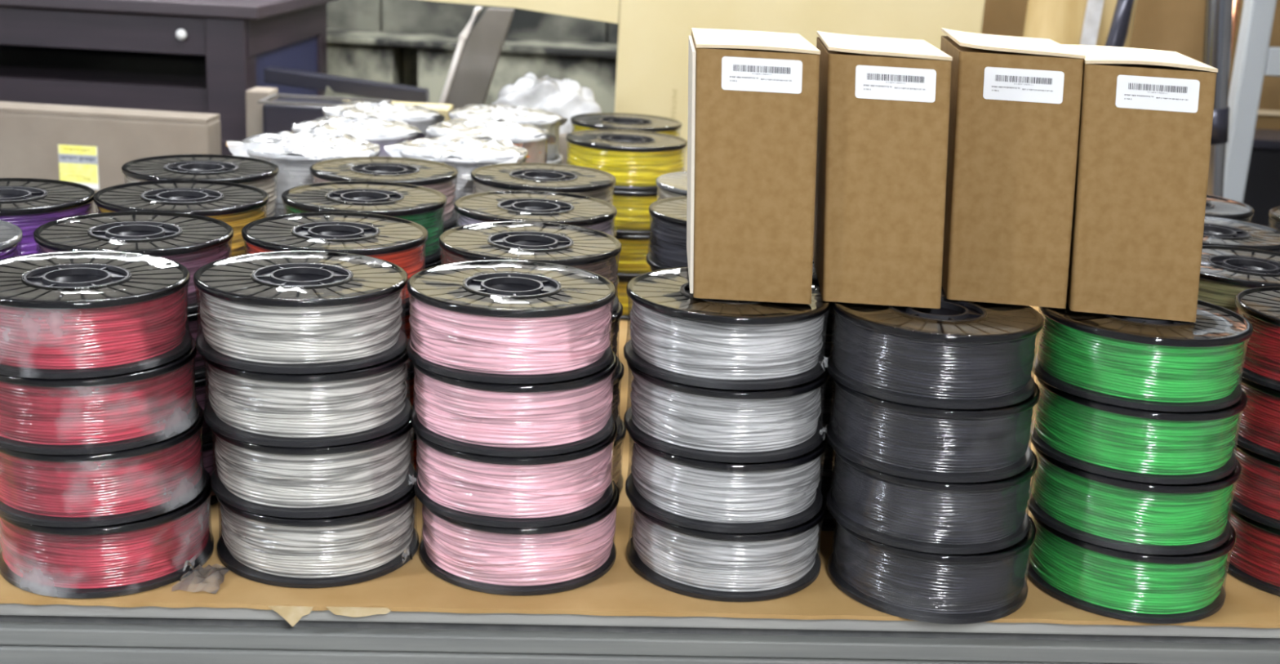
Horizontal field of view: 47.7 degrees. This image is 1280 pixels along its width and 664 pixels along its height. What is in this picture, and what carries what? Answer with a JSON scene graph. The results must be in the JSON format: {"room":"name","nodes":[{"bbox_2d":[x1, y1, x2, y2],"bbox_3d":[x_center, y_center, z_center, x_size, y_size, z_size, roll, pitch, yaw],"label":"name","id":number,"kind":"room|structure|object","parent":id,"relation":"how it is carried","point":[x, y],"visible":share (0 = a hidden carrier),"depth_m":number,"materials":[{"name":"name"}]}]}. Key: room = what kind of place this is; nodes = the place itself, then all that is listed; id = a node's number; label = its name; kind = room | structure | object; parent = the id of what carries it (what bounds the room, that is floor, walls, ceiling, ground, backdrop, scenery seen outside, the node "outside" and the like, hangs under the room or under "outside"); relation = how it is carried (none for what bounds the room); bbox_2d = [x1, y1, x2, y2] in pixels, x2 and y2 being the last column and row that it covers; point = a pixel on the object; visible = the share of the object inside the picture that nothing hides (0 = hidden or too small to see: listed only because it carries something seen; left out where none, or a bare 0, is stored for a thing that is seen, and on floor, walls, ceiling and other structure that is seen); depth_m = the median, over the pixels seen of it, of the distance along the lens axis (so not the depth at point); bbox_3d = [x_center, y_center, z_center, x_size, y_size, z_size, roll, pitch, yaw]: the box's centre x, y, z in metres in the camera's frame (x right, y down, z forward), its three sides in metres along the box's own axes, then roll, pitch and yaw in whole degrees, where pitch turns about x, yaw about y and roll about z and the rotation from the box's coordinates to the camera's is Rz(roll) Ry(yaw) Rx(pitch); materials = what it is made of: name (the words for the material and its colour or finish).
{"room":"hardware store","nodes":[
{"label":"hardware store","id":0,"kind":"room"},
{"bbox_2d":[326,0,619,44],"bbox_3d":[0.330,-1.467,4.433,8.500,3.200,0.262,3,16,0],"label":"wall","id":1,"kind":"structure","parent":0,"point":[410,16],"depth_m":4.46,"materials":[{"name":"concrete"}]},
{"bbox_2d":[326,28,617,112],"bbox_3d":[0.269,-0.347,4.485,8.500,1.012,0.270,3,16,0],"label":"trim","id":2,"kind":"structure","parent":1,"relation":"attached to","point":[413,60],"depth_m":4.26,"materials":[{"name":"concrete"}]},
{"bbox_3d":[0.184,1.235,0.916,8.500,0.100,8.100,3,16,0],"label":"floor","id":3,"kind":"structure","parent":0,"visible":0},
{"bbox_2d":[0,101,221,213],"bbox_3d":[-1.414,-0.002,3.037,1.075,0.959,0.092,3,16,1],"label":"carton","id":4,"kind":"object","parent":3,"relation":"on","point":[88,146],"visible":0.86,"depth_m":2.88,"materials":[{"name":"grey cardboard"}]},
{"bbox_2d":[0,0,337,155],"bbox_3d":[-1.691,-0.356,3.894,1.585,1.147,0.880,3,16,0],"label":"workbench","id":5,"kind":"object","parent":3,"relation":"on","point":[203,56],"visible":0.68,"depth_m":3.42,"materials":[{"name":"black metal"}]},
{"bbox_2d":[0,44,207,113],"bbox_3d":[-1.681,-0.678,3.798,1.490,0.075,0.770,3,16,0],"label":"shelf","id":6,"kind":"object","parent":5,"relation":"attached to","point":[33,74],"depth_m":3.50,"materials":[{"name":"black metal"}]},
{"bbox_2d":[263,66,429,102],"bbox_3d":[-0.726,-0.143,3.597,0.385,0.998,0.060,3,16,0],"label":"rail","id":7,"kind":"object","parent":3,"relation":"on","point":[275,75],"visible":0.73,"depth_m":3.44,"materials":[{"name":"grey metal"}]},
{"bbox_2d":[439,6,514,109],"bbox_3d":[-0.560,-0.237,3.669,0.450,1.158,0.047,1,16,-6],"label":"leaning board","id":8,"kind":"object","parent":3,"relation":"on","point":[478,50],"visible":0.27,"depth_m":3.54,"materials":[{"name":"grey metal"}]},
{"bbox_2d":[559,133,568,164],"bbox_3d":[-0.223,0.041,3.111,0.240,0.960,0.160,3,16,0],"label":"carton","id":9,"kind":"object","parent":3,"relation":"on","point":[563,143],"visible":0.02,"depth_m":2.91,"materials":[{"name":"beige cardboard"}]},
{"bbox_2d":[490,71,601,133],"bbox_3d":[-0.200,-0.473,2.966,0.247,0.110,0.168,3,16,0],"label":"plastic bag","id":10,"kind":"object","parent":9,"relation":"on","point":[566,97],"visible":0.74,"depth_m":2.92,"materials":[{"name":"white plastic"}]},
{"bbox_2d":[0,603,1279,663],"bbox_3d":[0.045,0.427,2.192,2.500,0.746,1.481,2,16,-4],"label":"work table","id":11,"kind":"object","parent":3,"relation":"on","point":[49,633],"visible":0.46,"depth_m":1.38,"materials":[{"name":"metal"}]},
{"bbox_2d":[0,306,1279,627],"bbox_3d":[0.065,0.078,2.081,2.480,0.021,1.466,2,16,-4],"label":"cardboard sheet","id":12,"kind":"object","parent":11,"relation":"on","point":[411,587],"visible":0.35,"depth_m":1.39,"materials":[{"name":"brown cardboard"}]},
{"bbox_2d":[0,469,214,598],"bbox_3d":[-0.523,0.185,1.420,0.205,0.071,0.205,4,16,2],"label":"spool","id":13,"kind":"object","parent":12,"relation":"on","point":[154,552],"visible":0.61,"depth_m":1.34,"materials":[{"name":"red plastic"}]},
{"bbox_2d":[0,404,206,527],"bbox_3d":[-0.525,0.117,1.399,0.201,0.071,0.201,12,18,28],"label":"spool","id":14,"kind":"object","parent":13,"relation":"on","point":[162,477],"visible":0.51,"depth_m":1.32,"materials":[{"name":"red plastic"}]},
{"bbox_2d":[0,337,199,454],"bbox_3d":[-0.525,0.049,1.377,0.201,0.071,0.201,-12,22,-43],"label":"spool","id":15,"kind":"object","parent":14,"relation":"on","point":[147,406],"visible":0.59,"depth_m":1.30,"materials":[{"name":"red plastic"}]},
{"bbox_2d":[0,250,192,378],"bbox_3d":[-0.526,-0.020,1.356,0.201,0.071,0.201,-6,18,-30],"label":"spool","id":16,"kind":"object","parent":15,"relation":"on","point":[72,314],"visible":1,"depth_m":1.30,"materials":[{"name":"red plastic"}]},
{"bbox_2d":[202,439,219,505],"bbox_3d":[-0.534,0.131,1.609,0.205,0.071,0.205,3,16,1],"label":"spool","id":17,"kind":"object","parent":12,"relation":"on","point":[208,447],"visible":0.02,"depth_m":1.55,"materials":[{"name":"black plastic"}]},
{"bbox_2d":[195,375,215,443],"bbox_3d":[-0.536,0.063,1.589,0.201,0.071,0.201,11,18,26],"label":"spool","id":18,"kind":"object","parent":17,"relation":"on","point":[202,384],"visible":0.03,"depth_m":1.53,"materials":[{"name":"black plastic"}]},
{"bbox_2d":[188,311,208,378],"bbox_3d":[-0.537,-0.006,1.569,0.201,0.071,0.201,17,21,40],"label":"spool","id":19,"kind":"object","parent":18,"relation":"on","point":[194,319],"visible":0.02,"depth_m":1.51,"materials":[{"name":"black plastic"}]},
{"bbox_2d":[33,211,233,312],"bbox_3d":[-0.539,-0.075,1.550,0.201,0.071,0.201,-5,18,-26],"label":"spool","id":20,"kind":"object","parent":19,"relation":"on","point":[193,242],"visible":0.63,"depth_m":1.53,"materials":[{"name":"black plastic"}]},
{"bbox_2d":[215,469,418,587],"bbox_3d":[-0.325,0.183,1.465,0.201,0.071,0.201,-5,18,-28],"label":"spool","id":21,"kind":"object","parent":12,"relation":"on","point":[370,544],"visible":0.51,"depth_m":1.39,"materials":[{"name":"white plastic"}]},
{"bbox_2d":[208,403,415,518],"bbox_3d":[-0.325,0.114,1.446,0.205,0.071,0.205,3,16,0],"label":"spool","id":22,"kind":"object","parent":21,"relation":"on","point":[351,478],"visible":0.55,"depth_m":1.37,"materials":[{"name":"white plastic"}]},
{"bbox_2d":[201,337,411,447],"bbox_3d":[-0.326,0.046,1.425,0.201,0.071,0.201,11,17,25],"label":"spool","id":23,"kind":"object","parent":22,"relation":"on","point":[368,402],"visible":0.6,"depth_m":1.35,"materials":[{"name":"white plastic"}]},
{"bbox_2d":[193,250,408,373],"bbox_3d":[-0.327,-0.022,1.404,0.201,0.071,0.201,17,21,40],"label":"spool","id":24,"kind":"object","parent":23,"relation":"on","point":[281,312],"visible":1,"depth_m":1.34,"materials":[{"name":"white plastic"}]},
{"bbox_2d":[409,431,417,472],"bbox_3d":[-0.333,0.128,1.660,0.201,0.071,0.201,-6,18,-28],"label":"spool","id":25,"kind":"object","parent":12,"relation":"on","point":[413,435],"visible":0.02,"depth_m":1.61,"materials":[{"name":"black plastic"}]},
{"bbox_2d":[405,368,415,433],"bbox_3d":[-0.334,0.059,1.639,0.205,0.071,0.205,4,16,2],"label":"spool","id":26,"kind":"object","parent":25,"relation":"on","point":[410,381],"visible":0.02,"depth_m":1.59,"materials":[{"name":"black plastic"}]},
{"bbox_2d":[400,305,415,371],"bbox_3d":[-0.335,-0.010,1.620,0.201,0.071,0.201,-5,18,-26],"label":"spool","id":27,"kind":"object","parent":26,"relation":"on","point":[406,327],"visible":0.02,"depth_m":1.57,"materials":[{"name":"black plastic"}]},
{"bbox_2d":[241,211,428,307],"bbox_3d":[-0.336,-0.079,1.602,0.201,0.071,0.201,-11,21,-42],"label":"spool","id":28,"kind":"object","parent":27,"relation":"on","point":[397,241],"visible":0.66,"depth_m":1.58,"materials":[{"name":"black plastic"}]},
{"bbox_2d":[419,479,619,595],"bbox_3d":[-0.123,0.192,1.473,0.201,0.071,0.201,18,21,42],"label":"spool","id":29,"kind":"object","parent":12,"relation":"on","point":[567,556],"visible":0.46,"depth_m":1.39,"materials":[{"name":"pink plastic"}]},
{"bbox_2d":[408,419,617,527],"bbox_3d":[-0.127,0.124,1.451,0.205,0.071,0.201,3,16,0],"label":"spool","id":30,"kind":"object","parent":29,"relation":"on","point":[500,491],"visible":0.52,"depth_m":1.37,"materials":[{"name":"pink plastic"}]},
{"bbox_2d":[411,351,617,457],"bbox_3d":[-0.124,0.055,1.430,0.205,0.071,0.205,3,16,0],"label":"spool","id":31,"kind":"object","parent":30,"relation":"on","point":[474,417],"visible":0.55,"depth_m":1.35,"materials":[{"name":"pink plastic"}]},
{"bbox_2d":[406,259,615,384],"bbox_3d":[-0.126,-0.013,1.410,0.201,0.071,0.201,12,18,28],"label":"spool","id":32,"kind":"object","parent":31,"relation":"on","point":[511,322],"visible":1,"depth_m":1.34,"materials":[{"name":"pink plastic"}]},
{"bbox_2d":[610,417,626,492],"bbox_3d":[-0.118,0.139,1.663,0.201,0.071,0.201,-4,17,-24],"label":"spool","id":33,"kind":"object","parent":12,"relation":"on","point":[615,470],"visible":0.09,"depth_m":1.64,"materials":[{"name":"black plastic"}]},
{"bbox_2d":[611,360,624,433],"bbox_3d":[-0.120,0.070,1.643,0.201,0.071,0.201,-6,18,-29],"label":"spool","id":34,"kind":"object","parent":33,"relation":"on","point":[619,375],"visible":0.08,"depth_m":1.62,"materials":[{"name":"black plastic"}]},
{"bbox_2d":[608,300,622,375],"bbox_3d":[-0.121,0.001,1.623,0.205,0.071,0.205,2,16,-3],"label":"spool","id":35,"kind":"object","parent":34,"relation":"on","point":[614,325],"visible":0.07,"depth_m":1.60,"materials":[{"name":"black plastic"}]},
{"bbox_2d":[438,221,621,312],"bbox_3d":[-0.122,-0.068,1.605,0.201,0.071,0.201,10,17,23],"label":"spool","id":36,"kind":"object","parent":35,"relation":"on","point":[594,251],"visible":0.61,"depth_m":1.58,"materials":[{"name":"black plastic"}]},
{"bbox_2d":[615,277,633,320],"bbox_3d":[-0.023,-0.080,2.453,0.201,0.071,0.201,17,21,41],"label":"spool","id":37,"kind":"object","parent":12,"relation":"on","point":[626,301],"visible":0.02,"depth_m":2.36,"materials":[{"name":"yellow plastic"}]},
{"bbox_2d":[613,234,652,278],"bbox_3d":[-0.022,-0.148,2.433,0.201,0.071,0.201,-5,18,-27],"label":"spool","id":38,"kind":"object","parent":37,"relation":"on","point":[631,261],"visible":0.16,"depth_m":2.34,"materials":[{"name":"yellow plastic"}]},
{"bbox_2d":[611,190,658,235],"bbox_3d":[-0.025,-0.217,2.413,0.205,0.071,0.205,4,16,2],"label":"spool","id":39,"kind":"object","parent":38,"relation":"on","point":[633,217],"visible":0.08,"depth_m":2.32,"materials":[{"name":"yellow plastic"}]},
{"bbox_2d":[565,128,687,191],"bbox_3d":[-0.024,-0.286,2.395,0.201,0.071,0.201,11,18,27],"label":"spool","id":40,"kind":"object","parent":39,"relation":"on","point":[636,158],"visible":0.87,"depth_m":2.32,"materials":[{"name":"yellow plastic"}]},
{"bbox_2d":[626,493,826,601],"bbox_3d":[0.087,0.200,1.484,0.201,0.071,0.201,-4,17,-23],"label":"spool","id":41,"kind":"object","parent":12,"relation":"on","point":[685,561],"visible":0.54,"depth_m":1.41,"materials":[{"name":"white plastic"}]},
{"bbox_2d":[625,431,827,533],"bbox_3d":[0.087,0.131,1.465,0.201,0.071,0.201,17,21,41],"label":"spool","id":42,"kind":"object","parent":41,"relation":"on","point":[723,497],"visible":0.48,"depth_m":1.39,"materials":[{"name":"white plastic"}]},
{"bbox_2d":[624,360,829,462],"bbox_3d":[0.086,0.062,1.446,0.202,0.071,0.201,4,16,2],"label":"spool","id":43,"kind":"object","parent":42,"relation":"on","point":[685,420],"visible":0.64,"depth_m":1.37,"materials":[{"name":"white plastic"}]},
{"bbox_2d":[623,266,831,390],"bbox_3d":[0.086,-0.007,1.428,0.205,0.071,0.205,3,16,1],"label":"spool","id":44,"kind":"object","parent":43,"relation":"on","point":[677,336],"visible":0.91,"depth_m":1.35,"materials":[{"name":"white plastic"}]},
{"bbox_2d":[686,27,820,303],"bbox_3d":[0.107,-0.173,1.449,0.128,0.239,0.217,3,16,0],"label":"carton","id":45,"kind":"object","parent":44,"relation":"on","point":[753,95],"visible":1,"depth_m":1.35,"materials":[{"name":"beige cardboard"}]},
{"bbox_2d":[827,512,1036,623],"bbox_3d":[0.293,0.217,1.463,0.205,0.071,0.205,4,16,2],"label":"spool","id":46,"kind":"object","parent":12,"relation":"on","point":[904,583],"visible":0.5,"depth_m":1.38,"materials":[{"name":"black plastic"}]},
{"bbox_2d":[826,448,1038,554],"bbox_3d":[0.290,0.148,1.444,0.201,0.071,0.201,-4,17,-22],"label":"spool","id":47,"kind":"object","parent":46,"relation":"on","point":[897,511],"visible":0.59,"depth_m":1.36,"materials":[{"name":"black plastic"}]},
{"bbox_2d":[826,376,1040,483],"bbox_3d":[0.287,0.079,1.426,0.201,0.071,0.201,17,21,40],"label":"spool","id":48,"kind":"object","parent":47,"relation":"on","point":[931,444],"visible":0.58,"depth_m":1.35,"materials":[{"name":"black plastic"}]},
{"bbox_2d":[826,284,1044,409],"bbox_3d":[0.285,0.010,1.407,0.201,0.071,0.201,-6,18,-29],"label":"spool","id":49,"kind":"object","parent":48,"relation":"on","point":[959,354],"visible":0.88,"depth_m":1.33,"materials":[{"name":"black plastic"}]},
{"bbox_2d":[813,31,952,308],"bbox_3d":[0.238,-0.171,1.461,0.129,0.240,0.217,4,16,3],"label":"carton","id":50,"kind":"object","parent":49,"relation":"on","point":[882,125],"visible":0.99,"depth_m":1.36,"materials":[{"name":"brown cardboard"}]},
{"bbox_2d":[940,27,1085,308],"bbox_3d":[0.372,-0.176,1.492,0.130,0.248,0.222,5,16,6],"label":"carton","id":51,"kind":"object","parent":49,"relation":"on","point":[1015,104],"visible":0.94,"depth_m":1.39,"materials":[{"name":"brown cardboard"}]},
{"bbox_2d":[1025,511,1235,623],"bbox_3d":[0.500,0.222,1.487,0.201,0.071,0.201,-6,18,-30],"label":"spool","id":52,"kind":"object","parent":12,"relation":"on","point":[1131,586],"visible":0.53,"depth_m":1.41,"materials":[{"name":"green plastic"}]},
{"bbox_2d":[1026,443,1241,555],"bbox_3d":[0.497,0.152,1.469,0.205,0.071,0.205,3,16,1],"label":"spool","id":53,"kind":"object","parent":52,"relation":"on","point":[1108,512],"visible":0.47,"depth_m":1.39,"materials":[{"name":"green plastic"}]},
{"bbox_2d":[1029,375,1247,484],"bbox_3d":[0.496,0.083,1.451,0.201,0.071,0.201,10,17,24],"label":"spool","id":54,"kind":"object","parent":53,"relation":"on","point":[1117,442],"visible":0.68,"depth_m":1.37,"materials":[{"name":"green plastic"}]},
{"bbox_2d":[1031,299,1253,412],"bbox_3d":[0.494,0.014,1.433,0.201,0.071,0.201,17,21,40],"label":"spool","id":55,"kind":"object","parent":54,"relation":"on","point":[1136,362],"visible":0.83,"depth_m":1.36,"materials":[{"name":"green plastic"}]},
{"bbox_2d":[1061,44,1217,321],"bbox_3d":[0.492,-0.160,1.468,0.135,0.242,0.217,6,16,9],"label":"carton","id":56,"kind":"object","parent":55,"relation":"on","point":[1146,115],"visible":0.94,"depth_m":1.37,"materials":[{"name":"brown cardboard"}]},
{"bbox_2d":[1225,506,1279,595],"bbox_3d":[0.717,0.218,1.541,0.201,0.071,0.201,17,21,40],"label":"spool","id":57,"kind":"object","parent":12,"relation":"on","point":[1254,559],"visible":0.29,"depth_m":1.49,"materials":[{"name":"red plastic"}]},
{"bbox_2d":[1229,443,1279,529],"bbox_3d":[0.715,0.149,1.521,0.201,0.071,0.201,-5,17,-25],"label":"spool","id":58,"kind":"object","parent":57,"relation":"on","point":[1255,495],"visible":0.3,"depth_m":1.48,"materials":[{"name":"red plastic"}]},
{"bbox_2d":[1235,375,1279,461],"bbox_3d":[0.712,0.081,1.501,0.205,0.071,0.205,4,16,2],"label":"spool","id":59,"kind":"object","parent":58,"relation":"on","point":[1258,430],"visible":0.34,"depth_m":1.46,"materials":[{"name":"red plastic"}]},
{"bbox_2d":[1234,286,1279,391],"bbox_3d":[0.712,0.012,1.482,0.201,0.071,0.201,-3,17,-21],"label":"spool","id":60,"kind":"object","parent":59,"relation":"on","point":[1260,364],"visible":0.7,"depth_m":1.46,"materials":[{"name":"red plastic"}]},
{"bbox_3d":[-0.127,0.083,1.857,0.201,0.071,0.201,3,16,-2],"label":"spool","id":61,"kind":"object","parent":12,"relation":"on","visible":0},
{"bbox_3d":[-0.129,0.015,1.837,0.201,0.071,0.201,3,16,0],"label":"spool","id":62,"kind":"object","parent":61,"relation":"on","visible":0},
{"bbox_3d":[-0.130,-0.054,1.817,0.201,0.071,0.201,3,16,0],"label":"spool","id":63,"kind":"object","parent":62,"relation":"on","visible":0},
{"bbox_2d":[453,190,617,235],"bbox_3d":[-0.131,-0.123,1.798,0.201,0.071,0.201,10,17,23],"label":"spool","id":64,"kind":"object","parent":63,"relation":"on","point":[537,206],"visible":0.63,"depth_m":1.78,"materials":[{"name":"black plastic"}]},
{"bbox_3d":[-0.133,0.022,2.072,0.201,0.071,0.201,3,16,-1],"label":"spool","id":65,"kind":"object","parent":12,"relation":"on","visible":0},
{"bbox_2d":[614,275,618,286],"bbox_3d":[-0.132,-0.046,2.051,0.201,0.071,0.201,-5,18,-28],"label":"spool","id":66,"kind":"object","parent":65,"relation":"on","point":[616,282],"visible":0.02,"depth_m":2.03,"materials":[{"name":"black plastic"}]},
{"bbox_2d":[612,225,617,236],"bbox_3d":[-0.134,-0.115,2.033,0.205,0.071,0.205,3,16,-2],"label":"spool","id":67,"kind":"object","parent":66,"relation":"on","point":[615,229],"visible":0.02,"depth_m":2.02,"materials":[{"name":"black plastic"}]},
{"bbox_2d":[470,162,616,229],"bbox_3d":[-0.135,-0.184,2.014,0.201,0.071,0.201,-5,17,-25],"label":"spool","id":68,"kind":"object","parent":67,"relation":"on","point":[541,176],"visible":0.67,"depth_m":1.99,"materials":[{"name":"black plastic"}]},
{"bbox_3d":[-0.742,0.078,1.757,0.201,0.071,0.201,2,16,-3],"label":"spool","id":69,"kind":"object","parent":12,"relation":"on","visible":0},
{"bbox_3d":[-0.744,0.009,1.740,0.201,0.071,0.201,4,16,2],"label":"spool","id":70,"kind":"object","parent":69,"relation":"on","visible":0},
{"bbox_3d":[-0.744,-0.060,1.719,0.201,0.071,0.201,3,16,0],"label":"spool","id":71,"kind":"object","parent":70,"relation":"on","visible":0},
{"bbox_2d":[0,177,95,255],"bbox_3d":[-0.745,-0.129,1.700,0.205,0.071,0.205,4,16,2],"label":"spool","id":72,"kind":"object","parent":71,"relation":"on","point":[28,204],"visible":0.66,"depth_m":1.67,"materials":[{"name":"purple plastic"}]},
{"bbox_3d":[-0.547,0.075,1.805,0.201,0.071,0.201,3,16,-2],"label":"spool","id":73,"kind":"object","parent":12,"relation":"on","visible":0},
{"bbox_3d":[-0.549,0.006,1.785,0.201,0.071,0.201,3,16,-1],"label":"spool","id":74,"kind":"object","parent":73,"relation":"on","visible":0},
{"bbox_3d":[-0.550,-0.062,1.765,0.201,0.071,0.201,3,16,1],"label":"spool","id":75,"kind":"object","parent":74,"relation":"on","visible":0},
{"bbox_2d":[93,179,269,257],"bbox_3d":[-0.551,-0.131,1.746,0.201,0.071,0.201,-6,18,-29],"label":"spool","id":76,"kind":"object","parent":75,"relation":"on","point":[237,205],"visible":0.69,"depth_m":1.72,"materials":[{"name":"black plastic"}]},
{"bbox_3d":[-0.338,0.071,1.861,0.201,0.071,0.201,3,16,-2],"label":"spool","id":77,"kind":"object","parent":12,"relation":"on","visible":0},
{"bbox_3d":[-0.339,0.002,1.841,0.201,0.071,0.201,3,16,1],"label":"spool","id":78,"kind":"object","parent":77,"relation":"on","visible":0},
{"bbox_2d":[422,257,442,269],"bbox_3d":[-0.342,-0.067,1.821,0.201,0.071,0.201,10,17,24],"label":"spool","id":79,"kind":"object","parent":78,"relation":"on","point":[437,262],"visible":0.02,"depth_m":1.77,"materials":[{"name":"black plastic"}]},
{"bbox_2d":[281,180,446,263],"bbox_3d":[-0.342,-0.136,1.802,0.201,0.071,0.201,17,21,41],"label":"spool","id":80,"kind":"object","parent":79,"relation":"on","point":[423,206],"visible":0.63,"depth_m":1.78,"materials":[{"name":"black plastic"}]},
{"bbox_3d":[-0.583,0.020,1.995,0.201,0.071,0.201,4,16,3],"label":"spool","id":81,"kind":"object","parent":12,"relation":"on","visible":0},
{"bbox_3d":[-0.584,-0.049,1.976,0.201,0.071,0.201,3,16,-1],"label":"spool","id":82,"kind":"object","parent":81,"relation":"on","visible":0},
{"bbox_3d":[-0.585,-0.118,1.955,0.201,0.071,0.201,3,16,0],"label":"spool","id":83,"kind":"object","parent":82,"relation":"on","visible":0},
{"bbox_2d":[121,154,279,217],"bbox_3d":[-0.586,-0.187,1.937,0.201,0.071,0.201,-6,18,-29],"label":"spool","id":84,"kind":"object","parent":83,"relation":"on","point":[259,173],"visible":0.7,"depth_m":1.92,"materials":[{"name":"black plastic"}]},
{"bbox_3d":[-0.348,0.016,2.053,0.201,0.071,0.201,3,16,-2],"label":"spool","id":85,"kind":"object","parent":12,"relation":"on","visible":0},
{"bbox_3d":[-0.351,-0.053,2.033,0.201,0.071,0.201,3,16,0],"label":"spool","id":86,"kind":"object","parent":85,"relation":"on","visible":0},
{"bbox_2d":[442,217,457,231],"bbox_3d":[-0.350,-0.122,2.014,0.201,0.071,0.201,-4,17,-25],"label":"spool","id":87,"kind":"object","parent":86,"relation":"on","point":[455,224],"visible":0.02,"depth_m":1.98,"materials":[{"name":"black plastic"}]},
{"bbox_2d":[309,156,458,228],"bbox_3d":[-0.352,-0.191,1.995,0.201,0.071,0.201,18,21,42],"label":"spool","id":88,"kind":"object","parent":87,"relation":"on","point":[437,175],"visible":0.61,"depth_m":1.98,"materials":[{"name":"black plastic"}]},
{"bbox_3d":[-0.484,-0.035,2.207,0.202,0.072,0.204,3,16,0],"label":"spool","id":89,"kind":"object","parent":12,"relation":"on","visible":0},
{"bbox_3d":[-0.484,-0.104,2.186,0.202,0.072,0.202,3,16,-1],"label":"spool","id":90,"kind":"object","parent":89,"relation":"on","visible":0},
{"bbox_2d":[275,203,286,214],"bbox_3d":[-0.486,-0.173,2.167,0.203,0.072,0.201,0,16,-12],"label":"spool","id":91,"kind":"object","parent":90,"relation":"on","point":[280,208],"visible":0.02,"depth_m":2.07,"materials":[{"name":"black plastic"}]},
{"bbox_2d":[226,130,380,204],"bbox_3d":[-0.502,-0.248,2.147,0.229,0.084,0.204,3,16,0],"label":"spool","id":92,"kind":"object","parent":91,"relation":"on","point":[294,153],"visible":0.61,"depth_m":2.08,"materials":[{"name":"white plastic"}]},
{"bbox_3d":[-0.270,-0.037,2.253,0.202,0.072,0.202,3,16,-1],"label":"spool","id":93,"kind":"object","parent":12,"relation":"on","visible":0},
{"bbox_3d":[-0.269,-0.106,2.235,0.202,0.072,0.204,4,16,2],"label":"spool","id":94,"kind":"object","parent":93,"relation":"on","visible":0},
{"bbox_3d":[-0.270,-0.175,2.216,0.202,0.072,0.202,2,16,-2],"label":"spool","id":95,"kind":"object","parent":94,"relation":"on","visible":0},
{"bbox_2d":[384,135,528,200],"bbox_3d":[-0.276,-0.250,2.194,0.210,0.085,0.206,5,16,7],"label":"spool","id":96,"kind":"object","parent":95,"relation":"on","point":[465,154],"visible":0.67,"depth_m":2.13,"materials":[{"name":"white plastic"}]},
{"bbox_3d":[-0.249,-0.093,2.455,0.204,0.072,0.202,3,16,1],"label":"spool","id":97,"kind":"object","parent":12,"relation":"on","visible":0},
{"bbox_3d":[-0.249,-0.162,2.436,0.202,0.072,0.202,3,16,-2],"label":"spool","id":98,"kind":"object","parent":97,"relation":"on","visible":0},
{"bbox_3d":[-0.251,-0.230,2.416,0.202,0.072,0.204,2,16,-2],"label":"spool","id":99,"kind":"object","parent":98,"relation":"on","visible":0},
{"bbox_2d":[426,117,556,163],"bbox_3d":[-0.251,-0.306,2.398,0.205,0.084,0.204,-6,18,-29],"label":"spool","id":100,"kind":"object","parent":99,"relation":"on","point":[534,139],"visible":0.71,"depth_m":2.35,"materials":[{"name":"white plastic"}]},
{"bbox_3d":[0.708,0.161,1.740,0.201,0.071,0.201,4,16,2],"label":"spool","id":101,"kind":"object","parent":12,"relation":"on","visible":0},
{"bbox_3d":[0.706,0.093,1.718,0.201,0.071,0.201,4,16,3],"label":"spool","id":102,"kind":"object","parent":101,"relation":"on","visible":0},
{"bbox_3d":[0.706,0.024,1.701,0.201,0.071,0.201,3,16,1],"label":"spool","id":103,"kind":"object","parent":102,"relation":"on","visible":0},
{"bbox_2d":[1197,244,1279,313],"bbox_3d":[0.704,-0.045,1.681,0.201,0.071,0.201,-12,22,-43],"label":"spool","id":104,"kind":"object","parent":103,"relation":"on","point":[1225,271],"visible":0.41,"depth_m":1.63,"materials":[{"name":"black plastic"}]},
{"bbox_2d":[425,0,985,171],"bbox_3d":[0.009,-0.338,3.411,1.382,1.550,0.551,3,16,0],"label":"carton","id":105,"kind":"object","parent":3,"relation":"on","point":[652,63],"visible":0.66,"depth_m":3.04,"materials":[{"name":"beige"}]},
{"bbox_2d":[1104,0,1133,47],"bbox_3d":[0.856,-0.107,3.053,0.304,1.373,0.070,-4,17,-23],"label":"tube","id":106,"kind":"object","parent":3,"relation":"on","point":[1119,27],"visible":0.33,"depth_m":2.92,"materials":[{"name":"grey metal"}]},
{"bbox_2d":[1022,0,1137,47],"bbox_3d":[0.891,-0.414,3.059,0.266,1.142,0.134,3,16,0],"label":"kraft paper","id":107,"kind":"object","parent":106,"relation":"attached to","point":[1073,22],"visible":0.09,"depth_m":3.01,"materials":[{"name":"beige paper"}]},
{"bbox_2d":[981,0,1279,130],"bbox_3d":[1.532,-0.368,3.996,1.500,1.450,0.704,3,16,0],"label":"carton","id":108,"kind":"object","parent":3,"relation":"on","point":[1172,25],"visible":0.09,"depth_m":3.54,"materials":[{"name":"brown cardboard"}]},
{"bbox_2d":[1202,0,1233,197],"bbox_3d":[1.207,-0.200,3.021,0.261,1.622,0.110,3,16,0],"label":"steel post","id":109,"kind":"object","parent":3,"relation":"on","point":[1218,20],"visible":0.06,"depth_m":2.91,"materials":[{"name":"grey metal"}]},
{"bbox_2d":[1222,0,1279,202],"bbox_3d":[1.650,-0.264,3.189,0.760,1.700,0.190,3,16,0],"label":"metal post","id":110,"kind":"object","parent":3,"relation":"on","point":[1254,60],"visible":0.3,"depth_m":3.12,"materials":[{"name":"silver metal"}]},
{"bbox_2d":[1242,128,1279,226],"bbox_3d":[1.492,-0.001,3.572,0.380,0.970,0.220,3,16,0],"label":"bin","id":111,"kind":"object","parent":3,"relation":"on","point":[1262,188],"visible":0.08,"depth_m":3.37,"materials":[{"name":"black plastic"}]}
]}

